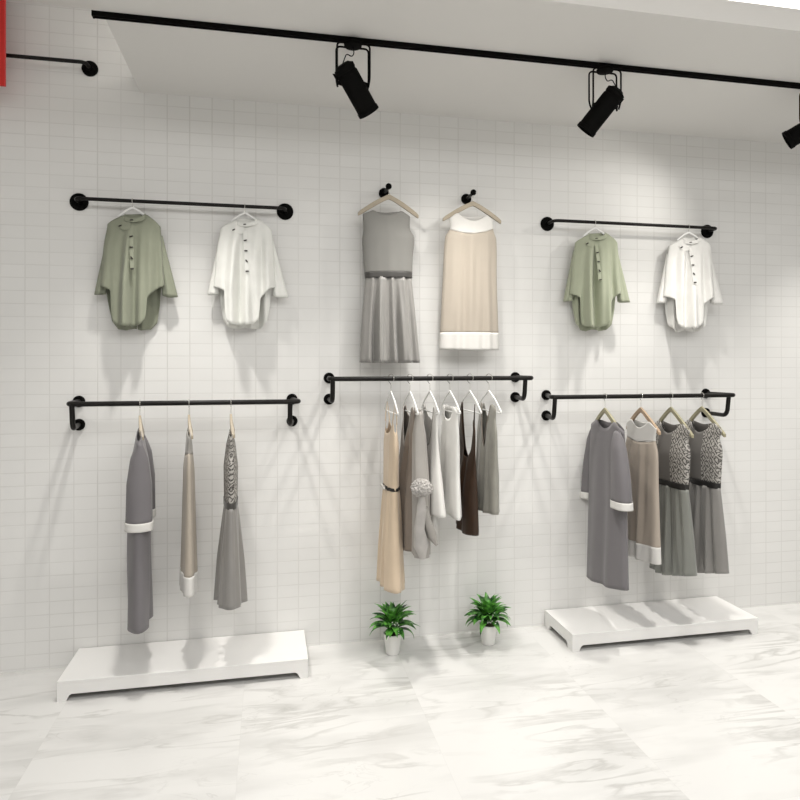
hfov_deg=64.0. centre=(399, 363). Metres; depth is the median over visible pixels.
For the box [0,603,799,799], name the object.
floor
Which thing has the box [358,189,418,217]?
wooden hanger
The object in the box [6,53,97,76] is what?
clothes rod
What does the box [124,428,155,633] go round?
dress
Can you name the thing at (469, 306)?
dress
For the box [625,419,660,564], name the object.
dress
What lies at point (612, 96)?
track spotlight
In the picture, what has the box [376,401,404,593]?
dress
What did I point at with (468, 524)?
dress
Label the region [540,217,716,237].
clothes rod
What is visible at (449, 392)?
hanger
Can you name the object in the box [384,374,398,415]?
hanger
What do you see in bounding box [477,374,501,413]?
hanger
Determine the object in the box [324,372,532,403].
rail
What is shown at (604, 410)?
wooden hanger
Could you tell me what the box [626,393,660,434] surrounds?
wooden hanger
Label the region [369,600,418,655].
potted plant
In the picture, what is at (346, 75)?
track spotlight
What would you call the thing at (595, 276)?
blouse
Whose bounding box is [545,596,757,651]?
display platform
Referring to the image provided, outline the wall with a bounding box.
[0,1,799,672]
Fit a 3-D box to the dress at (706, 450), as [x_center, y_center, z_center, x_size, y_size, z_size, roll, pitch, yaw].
[1.786,0.783,3.766,0.150,0.889,0.409,0,0,-12]
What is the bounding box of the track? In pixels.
[91,10,799,88]
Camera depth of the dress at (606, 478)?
3.54 m
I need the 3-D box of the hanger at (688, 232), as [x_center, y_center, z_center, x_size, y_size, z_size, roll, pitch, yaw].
[1.766,-0.803,3.916,0.148,0.103,0.030,0,0,0]
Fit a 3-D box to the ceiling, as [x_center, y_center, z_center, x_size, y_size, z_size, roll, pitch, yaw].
[1.453,-1.914,0.381,11.000,0.140,7.000,0,0,-12]
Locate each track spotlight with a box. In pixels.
[333,39,378,118]
[577,65,623,136]
[782,94,799,148]
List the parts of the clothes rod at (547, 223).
rod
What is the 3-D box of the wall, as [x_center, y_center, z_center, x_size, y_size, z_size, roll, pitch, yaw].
[0.741,-0.159,3.869,11.200,3.650,0.120,0,0,-12]
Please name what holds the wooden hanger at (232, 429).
hanging from the rail at (78, 401)
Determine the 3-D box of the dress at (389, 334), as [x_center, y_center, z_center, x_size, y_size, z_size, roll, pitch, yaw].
[-0.055,-0.425,3.530,0.341,0.839,0.175,0,0,-12]
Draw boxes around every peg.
[379,183,391,196]
[461,189,475,203]
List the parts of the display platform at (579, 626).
panel, panel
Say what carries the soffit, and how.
attached to the wall
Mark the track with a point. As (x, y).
(95, 14)
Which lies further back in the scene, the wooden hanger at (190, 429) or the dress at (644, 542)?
the dress at (644, 542)
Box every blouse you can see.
[94,213,177,329]
[207,219,287,328]
[563,233,629,330]
[656,237,722,331]
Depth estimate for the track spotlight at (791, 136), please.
3.31 m
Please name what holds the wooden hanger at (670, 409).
hanging from the rail at (546, 395)
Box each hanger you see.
[117,198,143,216]
[139,415,143,439]
[188,415,192,438]
[230,414,234,437]
[231,204,255,221]
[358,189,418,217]
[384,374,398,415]
[402,374,418,414]
[421,374,439,414]
[440,374,460,414]
[443,195,500,223]
[459,374,481,413]
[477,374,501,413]
[583,220,604,236]
[595,393,616,423]
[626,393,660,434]
[659,394,693,437]
[677,224,697,240]
[689,392,725,436]
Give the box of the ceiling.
[6,0,799,9]
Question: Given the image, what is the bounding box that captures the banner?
[0,0,5,86]
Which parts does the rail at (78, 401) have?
support arm, rail, support arm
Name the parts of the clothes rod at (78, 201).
rod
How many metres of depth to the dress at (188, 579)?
3.07 m
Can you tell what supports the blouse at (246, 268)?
hanging from the hanger at (242, 213)
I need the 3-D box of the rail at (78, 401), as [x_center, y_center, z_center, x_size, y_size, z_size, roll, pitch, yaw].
[-1.101,0.254,3.303,1.157,0.180,0.252,0,0,-12]
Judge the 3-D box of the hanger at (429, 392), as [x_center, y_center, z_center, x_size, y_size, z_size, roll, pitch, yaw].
[0.161,0.157,3.445,0.027,0.209,0.387,0,0,-12]
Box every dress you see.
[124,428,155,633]
[179,428,198,597]
[213,429,247,609]
[359,210,419,362]
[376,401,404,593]
[399,404,437,559]
[439,213,498,350]
[456,402,478,535]
[476,402,499,514]
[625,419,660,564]
[649,420,696,575]
[685,420,728,573]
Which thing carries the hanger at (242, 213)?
hanging from the clothes rod at (78, 201)
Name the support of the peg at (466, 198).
attached to the wall
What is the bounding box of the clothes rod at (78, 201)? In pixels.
[69,193,292,219]
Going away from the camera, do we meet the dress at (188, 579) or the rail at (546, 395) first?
the dress at (188, 579)
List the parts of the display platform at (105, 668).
panel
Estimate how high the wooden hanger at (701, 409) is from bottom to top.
0.245 m
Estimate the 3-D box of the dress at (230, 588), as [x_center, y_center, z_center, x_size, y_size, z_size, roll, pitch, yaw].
[-0.855,0.763,3.226,0.168,0.849,0.367,0,0,-15]
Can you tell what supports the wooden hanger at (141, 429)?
hanging from the rail at (78, 401)
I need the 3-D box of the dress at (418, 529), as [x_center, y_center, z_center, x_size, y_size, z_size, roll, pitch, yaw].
[0.072,0.614,3.348,0.149,0.784,0.498,0,0,-16]
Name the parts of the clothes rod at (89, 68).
rod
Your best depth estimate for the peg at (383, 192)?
3.61 m
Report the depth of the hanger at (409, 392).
3.40 m
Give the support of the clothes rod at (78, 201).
attached to the wall
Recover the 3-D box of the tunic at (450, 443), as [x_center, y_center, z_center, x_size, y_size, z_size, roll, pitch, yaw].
[0.270,0.516,3.466,0.078,0.584,0.338,0,0,-12]
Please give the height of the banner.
0.497 m
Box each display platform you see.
[57,630,307,701]
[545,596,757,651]
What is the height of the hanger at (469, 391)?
0.209 m
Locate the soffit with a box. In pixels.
[97,0,799,144]
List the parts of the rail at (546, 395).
support arm, rail, support arm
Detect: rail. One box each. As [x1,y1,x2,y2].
[66,394,300,429]
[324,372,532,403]
[541,389,734,419]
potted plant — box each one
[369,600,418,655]
[464,592,510,645]
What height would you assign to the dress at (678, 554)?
0.889 m
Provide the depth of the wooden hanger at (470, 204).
3.62 m
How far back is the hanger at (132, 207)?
3.29 m
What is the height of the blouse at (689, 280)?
0.582 m
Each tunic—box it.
[423,405,445,534]
[440,404,461,520]
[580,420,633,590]
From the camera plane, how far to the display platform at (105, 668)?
3.18 m
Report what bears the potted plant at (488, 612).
on the floor
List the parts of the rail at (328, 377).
support arm, rail, support arm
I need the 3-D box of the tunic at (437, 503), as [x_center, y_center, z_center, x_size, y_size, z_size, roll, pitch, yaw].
[0.176,0.564,3.392,0.101,0.691,0.433,0,0,-12]
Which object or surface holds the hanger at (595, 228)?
hanging from the clothes rod at (547, 223)
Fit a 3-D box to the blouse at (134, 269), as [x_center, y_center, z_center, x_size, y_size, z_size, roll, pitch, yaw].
[-1.359,-0.476,3.292,0.409,0.603,0.175,0,0,-12]
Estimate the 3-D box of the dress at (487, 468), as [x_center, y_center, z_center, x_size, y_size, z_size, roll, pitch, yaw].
[0.479,0.514,3.520,0.103,0.600,0.310,0,0,-12]

